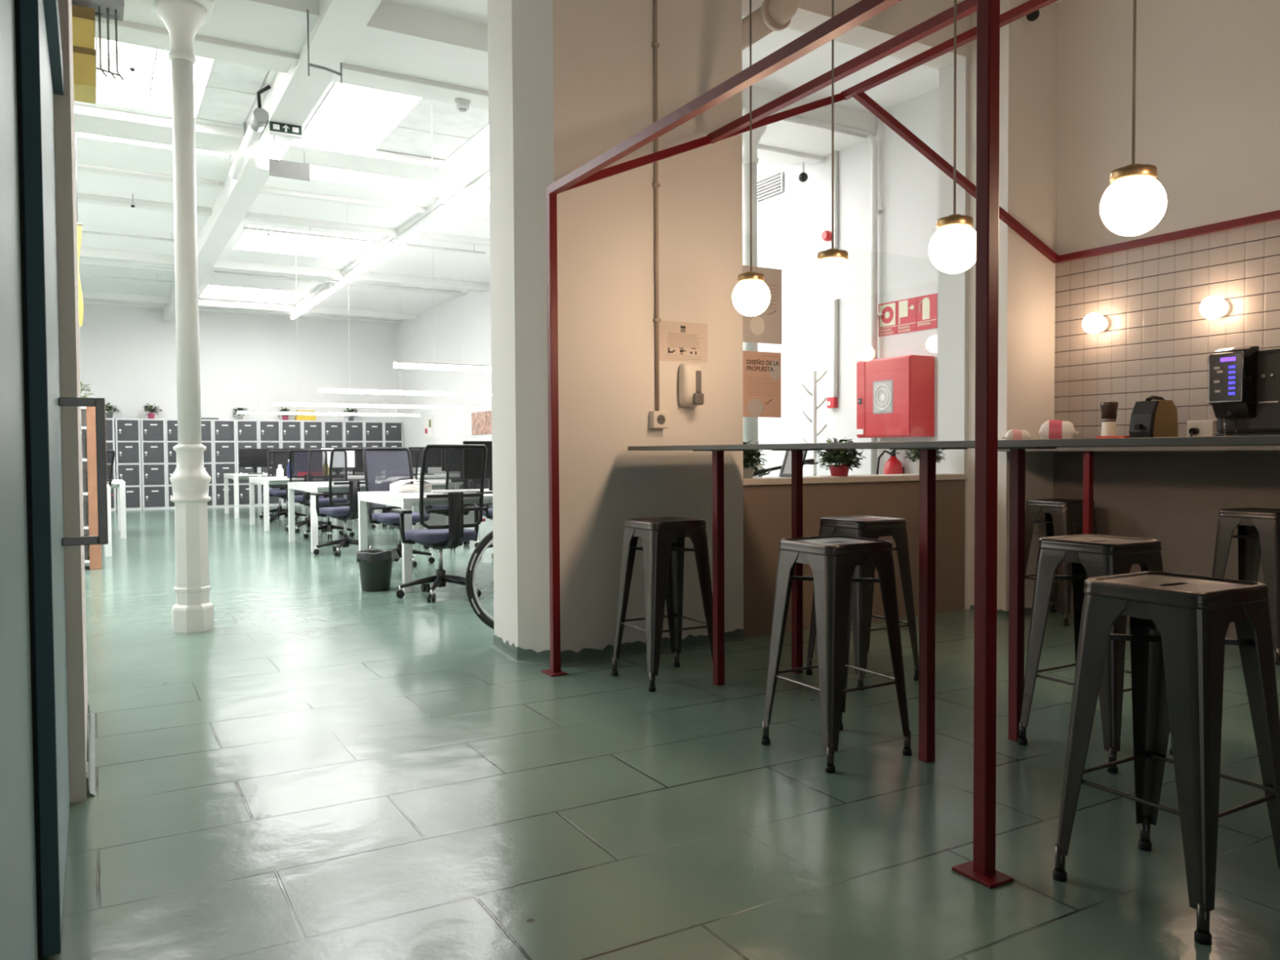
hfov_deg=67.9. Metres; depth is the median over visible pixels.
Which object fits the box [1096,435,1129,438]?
tray
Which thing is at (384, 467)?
office chair
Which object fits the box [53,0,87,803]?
wall
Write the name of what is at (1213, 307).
wall lamp
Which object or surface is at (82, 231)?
ceiling pipe
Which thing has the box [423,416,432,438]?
notice
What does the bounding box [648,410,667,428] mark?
wall socket
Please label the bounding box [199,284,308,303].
window
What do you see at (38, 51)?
door
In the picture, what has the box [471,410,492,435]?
wall picture
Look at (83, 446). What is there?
box file
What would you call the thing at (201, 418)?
flat tray
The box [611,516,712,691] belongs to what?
metal bar stool
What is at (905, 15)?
ceiling
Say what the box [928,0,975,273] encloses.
globe pendant lamp
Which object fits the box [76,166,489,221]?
trim
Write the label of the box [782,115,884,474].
pipe
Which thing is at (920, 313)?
safety sign
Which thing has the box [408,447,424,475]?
computer monitor
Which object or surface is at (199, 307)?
ceiling pipe
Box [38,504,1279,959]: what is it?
floor
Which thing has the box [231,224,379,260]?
window
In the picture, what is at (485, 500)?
cable tray
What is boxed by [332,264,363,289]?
lamp
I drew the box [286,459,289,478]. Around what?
bottle
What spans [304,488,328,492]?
cable tray
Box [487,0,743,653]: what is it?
wall
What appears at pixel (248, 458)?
computer monitor
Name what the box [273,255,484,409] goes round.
pendant lamp
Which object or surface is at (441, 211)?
lamp
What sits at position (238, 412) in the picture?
diffuser
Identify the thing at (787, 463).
picture
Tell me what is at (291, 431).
locker
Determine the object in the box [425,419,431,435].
print
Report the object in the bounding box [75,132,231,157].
window
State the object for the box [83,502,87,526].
box file
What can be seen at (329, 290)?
lamp
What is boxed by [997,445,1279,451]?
countertop
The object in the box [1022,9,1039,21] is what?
security camera
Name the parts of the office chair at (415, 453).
frame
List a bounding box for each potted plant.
[80,382,93,397]
[105,402,119,417]
[143,403,163,418]
[232,407,248,419]
[277,407,293,420]
[343,408,357,421]
[742,439,768,478]
[813,437,866,475]
[904,449,946,474]
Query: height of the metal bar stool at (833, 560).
0.760 m
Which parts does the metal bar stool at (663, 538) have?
leg, leg, seat, leg, leg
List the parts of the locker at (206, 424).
door, door, door, door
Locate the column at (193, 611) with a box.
[148,0,214,632]
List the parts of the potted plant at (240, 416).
pot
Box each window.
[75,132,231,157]
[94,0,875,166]
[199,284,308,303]
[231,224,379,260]
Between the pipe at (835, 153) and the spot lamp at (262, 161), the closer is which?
the spot lamp at (262, 161)
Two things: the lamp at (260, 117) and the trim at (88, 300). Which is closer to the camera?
the lamp at (260, 117)
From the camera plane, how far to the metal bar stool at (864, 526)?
4.42 m
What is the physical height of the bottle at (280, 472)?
0.200 m
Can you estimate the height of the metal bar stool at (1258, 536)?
0.760 m
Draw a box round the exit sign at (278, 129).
[268,121,302,139]
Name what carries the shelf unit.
on the floor
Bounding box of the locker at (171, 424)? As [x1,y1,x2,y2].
[164,418,177,509]
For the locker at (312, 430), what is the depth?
20.30 m
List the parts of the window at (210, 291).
pane, pane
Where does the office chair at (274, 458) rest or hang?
on the floor
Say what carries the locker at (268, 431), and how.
on the floor
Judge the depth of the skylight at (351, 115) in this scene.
8.78 m
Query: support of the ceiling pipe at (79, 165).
attached to the ceiling at (406, 260)
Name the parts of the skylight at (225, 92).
pane, pane, pane, pane, pane, pane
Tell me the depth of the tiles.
5.74 m
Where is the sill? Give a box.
[742,473,967,485]
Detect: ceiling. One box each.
[74,0,1063,323]
[742,0,970,69]
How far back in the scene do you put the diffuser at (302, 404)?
14.84 m
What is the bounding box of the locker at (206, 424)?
[200,419,213,507]
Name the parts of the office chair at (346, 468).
armrest, seat, frame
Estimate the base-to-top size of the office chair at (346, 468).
1.145 m
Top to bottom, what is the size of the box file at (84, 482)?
0.220 m
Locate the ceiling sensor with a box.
[128,65,135,71]
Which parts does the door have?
head rail, handle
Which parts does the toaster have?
lever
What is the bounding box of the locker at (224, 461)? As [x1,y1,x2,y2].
[212,419,236,507]
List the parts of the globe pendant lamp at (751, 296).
cord, globe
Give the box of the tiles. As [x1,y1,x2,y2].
[1053,218,1279,438]
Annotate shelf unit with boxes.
[80,406,102,569]
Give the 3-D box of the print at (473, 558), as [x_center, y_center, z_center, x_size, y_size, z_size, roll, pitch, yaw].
[-0.972,0.472,5.512,0.048,0.098,0.034,-1,2,-30]
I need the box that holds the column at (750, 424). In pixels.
[742,107,775,477]
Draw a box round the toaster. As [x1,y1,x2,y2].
[1128,395,1177,437]
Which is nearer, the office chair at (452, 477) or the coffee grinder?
the coffee grinder
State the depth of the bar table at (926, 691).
3.50 m
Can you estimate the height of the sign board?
0.370 m
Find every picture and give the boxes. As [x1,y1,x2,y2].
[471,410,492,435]
[782,450,804,474]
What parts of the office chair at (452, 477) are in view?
armrest, seat, frame, armrest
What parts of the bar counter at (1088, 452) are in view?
leg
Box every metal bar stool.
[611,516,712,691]
[760,535,911,773]
[805,515,919,690]
[1017,533,1173,773]
[1024,498,1097,626]
[1053,571,1279,945]
[1211,507,1279,665]
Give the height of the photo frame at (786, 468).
0.183 m
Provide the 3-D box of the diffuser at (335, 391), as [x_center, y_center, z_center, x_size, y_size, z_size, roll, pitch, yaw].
[-2.344,-1.082,12.012,3.300,0.040,0.050,-1,2,-30]
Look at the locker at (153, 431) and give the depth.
18.81 m
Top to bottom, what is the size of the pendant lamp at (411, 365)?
2.246 m
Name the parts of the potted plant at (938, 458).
pot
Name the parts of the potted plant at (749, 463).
pot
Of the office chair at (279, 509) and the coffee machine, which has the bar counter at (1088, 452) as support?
the coffee machine
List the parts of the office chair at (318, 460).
armrest, seat, frame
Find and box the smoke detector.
[454,97,471,111]
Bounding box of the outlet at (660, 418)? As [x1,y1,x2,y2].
[657,414,665,424]
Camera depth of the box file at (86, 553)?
8.96 m
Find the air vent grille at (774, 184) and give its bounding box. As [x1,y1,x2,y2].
[756,171,784,201]
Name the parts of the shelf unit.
shelf, panel, shelf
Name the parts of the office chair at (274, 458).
frame, seat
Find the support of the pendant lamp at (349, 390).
hanging from the ceiling at (406, 260)
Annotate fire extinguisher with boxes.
[875,449,904,474]
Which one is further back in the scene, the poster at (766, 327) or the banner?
the banner
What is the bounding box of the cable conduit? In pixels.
[651,0,661,410]
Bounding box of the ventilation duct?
[742,0,801,50]
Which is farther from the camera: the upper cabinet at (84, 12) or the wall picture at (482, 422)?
the wall picture at (482, 422)
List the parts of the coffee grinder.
lid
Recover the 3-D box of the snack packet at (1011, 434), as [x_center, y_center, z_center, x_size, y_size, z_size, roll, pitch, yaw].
[2.375,-0.270,5.979,0.190,0.101,0.090,0,2,15]
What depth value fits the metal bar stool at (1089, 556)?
3.33 m
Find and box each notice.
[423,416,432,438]
[658,320,707,363]
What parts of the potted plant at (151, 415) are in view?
pot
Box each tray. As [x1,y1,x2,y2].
[111,484,118,488]
[200,417,218,419]
[232,476,248,479]
[261,480,289,484]
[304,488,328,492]
[386,498,493,506]
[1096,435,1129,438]
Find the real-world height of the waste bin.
0.319 m
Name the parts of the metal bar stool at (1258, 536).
leg, seat, leg, leg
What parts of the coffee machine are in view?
panel trim, control panel, spout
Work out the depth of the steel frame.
2.88 m
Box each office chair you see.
[106,449,115,497]
[259,484,299,519]
[266,450,307,522]
[283,449,333,533]
[302,448,355,538]
[310,448,372,556]
[362,447,435,567]
[371,448,419,528]
[391,444,487,602]
[422,538,479,550]
[482,479,493,559]
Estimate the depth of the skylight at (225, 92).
7.62 m
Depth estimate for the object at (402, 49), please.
6.56 m
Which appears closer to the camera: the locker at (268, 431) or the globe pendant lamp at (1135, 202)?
the globe pendant lamp at (1135, 202)
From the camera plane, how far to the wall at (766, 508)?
5.89 m
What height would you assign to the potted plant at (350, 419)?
0.298 m
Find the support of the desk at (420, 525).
on the floor
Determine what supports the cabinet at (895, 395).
attached to the wall at (792, 222)
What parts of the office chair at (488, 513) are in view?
seat, armrest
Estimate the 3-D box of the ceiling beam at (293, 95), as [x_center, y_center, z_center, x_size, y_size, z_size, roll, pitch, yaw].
[-5.419,-3.169,12.161,0.260,0.250,16.620,-1,2,-30]
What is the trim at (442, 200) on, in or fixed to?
attached to the ceiling at (406, 260)
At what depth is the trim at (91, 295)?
18.60 m
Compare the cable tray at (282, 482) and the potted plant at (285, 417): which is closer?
the cable tray at (282, 482)
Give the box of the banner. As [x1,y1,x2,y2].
[75,132,83,326]
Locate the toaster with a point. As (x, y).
(1157, 417)
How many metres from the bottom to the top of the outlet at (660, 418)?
0.052 m
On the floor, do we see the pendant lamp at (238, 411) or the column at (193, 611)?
the column at (193, 611)
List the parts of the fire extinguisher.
valve lever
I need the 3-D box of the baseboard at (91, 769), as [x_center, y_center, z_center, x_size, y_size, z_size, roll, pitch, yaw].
[-2.014,0.948,3.482,0.026,0.085,1.100,-1,2,-30]
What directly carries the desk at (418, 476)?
on the floor
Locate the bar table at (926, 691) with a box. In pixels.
[627,435,1279,762]
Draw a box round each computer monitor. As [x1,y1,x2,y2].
[238,448,271,474]
[273,448,304,450]
[320,447,355,448]
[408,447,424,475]
[462,440,492,493]
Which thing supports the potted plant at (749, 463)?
on the sill
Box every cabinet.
[71,0,124,103]
[856,355,934,437]
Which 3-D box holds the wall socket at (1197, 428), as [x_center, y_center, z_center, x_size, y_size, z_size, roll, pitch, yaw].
[3.241,-0.281,5.513,0.090,0.126,0.150,-1,2,-30]
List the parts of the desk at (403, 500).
leg, frame rail, leg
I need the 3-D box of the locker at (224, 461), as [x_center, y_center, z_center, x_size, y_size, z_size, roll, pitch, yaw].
[-8.618,-0.343,19.671,0.430,1.800,0.502,-1,2,-30]
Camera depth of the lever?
5.41 m
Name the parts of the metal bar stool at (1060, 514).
leg, leg, seat, leg, leg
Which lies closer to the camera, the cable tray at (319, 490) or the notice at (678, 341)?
the notice at (678, 341)
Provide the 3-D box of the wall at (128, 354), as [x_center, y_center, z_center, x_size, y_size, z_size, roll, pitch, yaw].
[-10.150,-1.446,19.188,11.600,4.050,0.200,-1,2,-30]
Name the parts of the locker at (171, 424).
door, door, door, door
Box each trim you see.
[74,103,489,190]
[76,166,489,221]
[77,192,489,246]
[79,246,488,292]
[79,261,466,295]
[81,290,417,320]
[83,299,404,321]
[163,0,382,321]
[287,161,488,315]
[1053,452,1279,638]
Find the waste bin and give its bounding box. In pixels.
[355,547,399,591]
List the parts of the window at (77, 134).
pane, pane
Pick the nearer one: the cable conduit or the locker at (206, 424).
the cable conduit
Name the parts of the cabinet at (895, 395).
lock panel, window plate, plate, door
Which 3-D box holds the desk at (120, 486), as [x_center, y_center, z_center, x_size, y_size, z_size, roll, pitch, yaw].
[-7.726,0.392,12.540,1.620,0.735,1.460,-1,2,-30]
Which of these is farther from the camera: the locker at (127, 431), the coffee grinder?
the locker at (127, 431)
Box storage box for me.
[294,410,315,420]
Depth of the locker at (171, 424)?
18.96 m
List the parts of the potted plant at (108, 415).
pot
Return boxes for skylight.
[94,37,269,125]
[302,82,762,203]
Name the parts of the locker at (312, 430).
door, door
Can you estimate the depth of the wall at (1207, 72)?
5.67 m
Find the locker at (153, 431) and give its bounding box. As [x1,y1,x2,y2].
[140,418,167,510]
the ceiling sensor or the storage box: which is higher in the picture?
the ceiling sensor
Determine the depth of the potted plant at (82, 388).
9.10 m
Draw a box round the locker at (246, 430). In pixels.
[235,419,259,506]
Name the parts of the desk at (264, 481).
leg, frame rail, leg, leg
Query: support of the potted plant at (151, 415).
on the locker at (153, 431)
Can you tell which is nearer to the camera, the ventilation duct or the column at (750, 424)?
the ventilation duct
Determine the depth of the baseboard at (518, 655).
4.98 m
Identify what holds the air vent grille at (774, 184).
in the wall at (792, 222)
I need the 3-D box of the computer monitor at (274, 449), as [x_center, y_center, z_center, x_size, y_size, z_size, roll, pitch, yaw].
[-6.310,-0.341,17.088,0.540,0.450,0.180,-1,2,-30]
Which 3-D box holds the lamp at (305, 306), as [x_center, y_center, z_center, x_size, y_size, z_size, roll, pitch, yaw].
[-6.710,-3.345,18.789,0.100,0.110,1.840,-1,2,-30]
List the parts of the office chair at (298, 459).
armrest, frame, seat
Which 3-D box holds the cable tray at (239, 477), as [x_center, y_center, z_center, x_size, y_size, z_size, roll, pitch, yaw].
[-6.569,-0.040,17.201,1.480,0.045,0.060,-1,2,-30]
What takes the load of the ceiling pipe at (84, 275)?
attached to the ceiling at (406, 260)
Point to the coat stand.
(815, 380)
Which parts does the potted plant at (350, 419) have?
pot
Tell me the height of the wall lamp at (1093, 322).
0.132 m
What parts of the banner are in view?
rod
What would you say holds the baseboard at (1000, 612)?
attached to the wall pier
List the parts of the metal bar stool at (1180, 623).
leg, leg, seat, leg, leg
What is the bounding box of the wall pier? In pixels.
[937,0,1057,611]
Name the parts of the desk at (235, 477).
leg, frame rail, leg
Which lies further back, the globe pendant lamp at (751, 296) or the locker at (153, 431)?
the locker at (153, 431)
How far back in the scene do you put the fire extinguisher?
8.11 m
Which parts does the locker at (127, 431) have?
door, door, door, door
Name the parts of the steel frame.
post, plate, eave rail, plate, post, wall rail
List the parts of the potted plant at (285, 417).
pot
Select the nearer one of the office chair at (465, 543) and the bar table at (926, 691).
the bar table at (926, 691)
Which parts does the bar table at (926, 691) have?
leg, plate, leg, plate, leg, plate, leg, plate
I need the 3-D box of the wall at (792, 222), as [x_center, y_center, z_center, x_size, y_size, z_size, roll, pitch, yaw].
[-1.204,-1.360,14.473,0.300,4.050,16.900,-1,2,-30]
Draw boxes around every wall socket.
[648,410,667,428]
[1186,420,1215,436]
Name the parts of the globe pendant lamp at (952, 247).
globe, cord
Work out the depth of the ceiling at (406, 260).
11.65 m
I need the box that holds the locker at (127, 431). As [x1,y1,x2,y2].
[115,417,142,510]
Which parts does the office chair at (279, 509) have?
seat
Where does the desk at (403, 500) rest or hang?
on the floor
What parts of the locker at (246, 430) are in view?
door, door, door, door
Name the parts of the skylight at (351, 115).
pane, pane, pane, pane, pane, pane, pane, pane, pane, pane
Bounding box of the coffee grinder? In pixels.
[1100,401,1118,435]
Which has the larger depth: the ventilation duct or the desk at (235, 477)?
the desk at (235, 477)
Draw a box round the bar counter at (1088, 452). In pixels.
[997,445,1279,534]
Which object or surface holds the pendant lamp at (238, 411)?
hanging from the ceiling at (406, 260)
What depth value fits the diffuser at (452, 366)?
8.21 m
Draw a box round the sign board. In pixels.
[268,135,310,181]
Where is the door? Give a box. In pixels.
[0,0,108,959]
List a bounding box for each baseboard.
[85,695,95,797]
[490,628,745,666]
[969,604,1051,616]
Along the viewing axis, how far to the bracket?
5.95 m
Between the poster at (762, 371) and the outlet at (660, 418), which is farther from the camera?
the poster at (762, 371)
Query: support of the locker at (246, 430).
on the floor
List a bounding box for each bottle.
[276,464,284,478]
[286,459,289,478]
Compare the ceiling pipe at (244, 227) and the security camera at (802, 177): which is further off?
the ceiling pipe at (244, 227)
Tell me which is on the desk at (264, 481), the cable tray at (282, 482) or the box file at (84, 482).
the cable tray at (282, 482)
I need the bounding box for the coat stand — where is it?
[801,369,826,475]
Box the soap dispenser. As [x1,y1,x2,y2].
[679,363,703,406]
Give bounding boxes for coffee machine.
[1206,346,1279,436]
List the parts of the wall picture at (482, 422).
panel, panel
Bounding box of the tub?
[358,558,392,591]
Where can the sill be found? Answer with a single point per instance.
(908, 477)
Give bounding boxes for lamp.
[228,84,271,180]
[237,308,420,416]
[255,150,279,169]
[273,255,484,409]
[289,301,311,319]
[308,284,334,306]
[319,209,491,396]
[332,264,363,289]
[393,106,491,371]
[397,204,449,244]
[446,171,489,211]
[732,0,770,316]
[811,0,854,298]
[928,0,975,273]
[1082,312,1111,333]
[1099,0,1167,235]
[1200,295,1231,319]
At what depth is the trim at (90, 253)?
14.92 m
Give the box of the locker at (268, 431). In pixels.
[257,419,281,506]
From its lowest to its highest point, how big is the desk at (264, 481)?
0.735 m
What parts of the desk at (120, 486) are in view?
leg, frame rail, leg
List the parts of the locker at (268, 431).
door, door, door, door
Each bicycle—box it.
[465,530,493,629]
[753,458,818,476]
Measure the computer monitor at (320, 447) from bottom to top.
0.450 m
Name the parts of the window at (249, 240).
pane, pane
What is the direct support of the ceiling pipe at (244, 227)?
attached to the ceiling at (406, 260)
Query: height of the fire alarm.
0.100 m
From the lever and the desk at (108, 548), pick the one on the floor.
the desk at (108, 548)
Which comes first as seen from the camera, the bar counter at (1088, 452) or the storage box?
the bar counter at (1088, 452)
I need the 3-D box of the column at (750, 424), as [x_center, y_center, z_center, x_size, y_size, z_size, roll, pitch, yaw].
[0.922,-1.088,7.960,0.340,3.860,0.340,-1,2,-30]
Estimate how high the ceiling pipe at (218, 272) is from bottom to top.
0.137 m
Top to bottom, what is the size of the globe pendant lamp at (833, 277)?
2.325 m
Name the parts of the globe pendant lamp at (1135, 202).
globe, cord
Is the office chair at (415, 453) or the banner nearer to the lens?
the banner
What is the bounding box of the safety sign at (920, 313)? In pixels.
[878,293,937,337]
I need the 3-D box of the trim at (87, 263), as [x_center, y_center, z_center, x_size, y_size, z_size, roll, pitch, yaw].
[-7.365,-3.352,15.225,9.550,0.040,0.080,-1,2,-30]
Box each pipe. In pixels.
[76,163,218,184]
[79,274,172,283]
[81,230,174,241]
[199,306,401,321]
[214,271,461,293]
[243,226,485,253]
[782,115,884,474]
[833,151,838,397]
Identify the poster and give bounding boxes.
[742,265,782,344]
[742,351,781,417]
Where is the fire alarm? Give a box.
[821,230,831,241]
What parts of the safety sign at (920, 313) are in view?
panel, panel, panel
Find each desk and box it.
[103,484,111,557]
[111,479,126,538]
[223,472,267,518]
[248,476,379,531]
[287,481,419,551]
[357,475,483,526]
[357,488,493,592]
[417,505,424,528]
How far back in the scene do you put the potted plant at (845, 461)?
5.98 m
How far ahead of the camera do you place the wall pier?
6.29 m
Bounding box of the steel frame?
[541,0,1279,888]
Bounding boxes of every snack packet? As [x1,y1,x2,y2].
[1000,429,1034,439]
[1035,419,1079,439]
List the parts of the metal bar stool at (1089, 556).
leg, leg, seat, leg, leg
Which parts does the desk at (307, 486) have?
leg, frame rail, leg, leg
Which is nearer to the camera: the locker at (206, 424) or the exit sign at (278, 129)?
the exit sign at (278, 129)
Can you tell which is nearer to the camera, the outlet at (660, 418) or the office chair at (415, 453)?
the outlet at (660, 418)
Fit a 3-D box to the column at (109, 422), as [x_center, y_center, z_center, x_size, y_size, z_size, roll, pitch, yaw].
[-10.511,-0.300,18.581,0.430,1.800,0.502,-1,2,-30]
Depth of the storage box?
20.37 m
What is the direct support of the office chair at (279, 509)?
on the floor
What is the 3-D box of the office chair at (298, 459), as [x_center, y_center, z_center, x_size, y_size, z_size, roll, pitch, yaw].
[-4.629,0.147,13.295,0.670,1.145,0.714,-1,2,-18]
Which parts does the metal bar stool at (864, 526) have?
leg, leg, seat, leg, leg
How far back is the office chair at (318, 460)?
12.59 m
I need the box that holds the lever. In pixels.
[1133,423,1142,430]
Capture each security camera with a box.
[798,161,808,182]
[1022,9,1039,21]
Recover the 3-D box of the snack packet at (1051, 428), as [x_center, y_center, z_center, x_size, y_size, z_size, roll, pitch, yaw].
[2.614,-0.300,5.954,0.250,0.159,0.110,1,2,27]
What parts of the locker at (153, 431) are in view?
door, door, door, door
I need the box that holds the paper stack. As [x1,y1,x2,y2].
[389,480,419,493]
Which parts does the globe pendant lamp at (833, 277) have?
cord, globe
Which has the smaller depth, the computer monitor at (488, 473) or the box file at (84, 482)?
the computer monitor at (488, 473)
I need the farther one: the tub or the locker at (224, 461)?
the locker at (224, 461)
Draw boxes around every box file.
[81,435,85,458]
[82,468,86,492]
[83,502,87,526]
[84,534,88,559]
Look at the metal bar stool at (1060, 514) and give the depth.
5.92 m
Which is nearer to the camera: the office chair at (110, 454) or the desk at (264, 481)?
the office chair at (110, 454)
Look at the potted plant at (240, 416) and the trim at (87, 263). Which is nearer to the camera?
the trim at (87, 263)
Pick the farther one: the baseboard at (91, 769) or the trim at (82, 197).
the trim at (82, 197)
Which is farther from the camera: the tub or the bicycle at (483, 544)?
the tub
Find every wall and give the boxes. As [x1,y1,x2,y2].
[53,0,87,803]
[79,303,397,509]
[395,87,938,508]
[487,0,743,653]
[742,479,964,637]
[1054,0,1279,453]
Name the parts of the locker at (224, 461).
door, door, door, door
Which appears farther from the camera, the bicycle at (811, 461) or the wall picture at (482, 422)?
the wall picture at (482, 422)
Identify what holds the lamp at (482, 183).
attached to the trim at (442, 200)
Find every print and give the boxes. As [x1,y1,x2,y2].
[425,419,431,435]
[469,553,477,569]
[471,598,479,613]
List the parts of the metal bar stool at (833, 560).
leg, leg, seat, leg, leg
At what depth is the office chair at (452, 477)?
6.94 m
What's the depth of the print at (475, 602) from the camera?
5.52 m
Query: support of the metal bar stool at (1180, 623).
on the floor
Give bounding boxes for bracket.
[306,8,342,84]
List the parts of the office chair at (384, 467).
armrest, frame, seat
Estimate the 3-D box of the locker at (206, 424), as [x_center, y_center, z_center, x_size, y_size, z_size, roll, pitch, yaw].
[-8.995,-0.334,19.454,0.430,1.800,0.502,-1,2,-30]
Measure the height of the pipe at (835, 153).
2.275 m
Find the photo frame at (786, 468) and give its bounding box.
[778,450,807,477]
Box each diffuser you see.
[237,411,420,416]
[273,402,484,409]
[319,389,491,396]
[393,363,491,371]
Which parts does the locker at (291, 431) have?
door, door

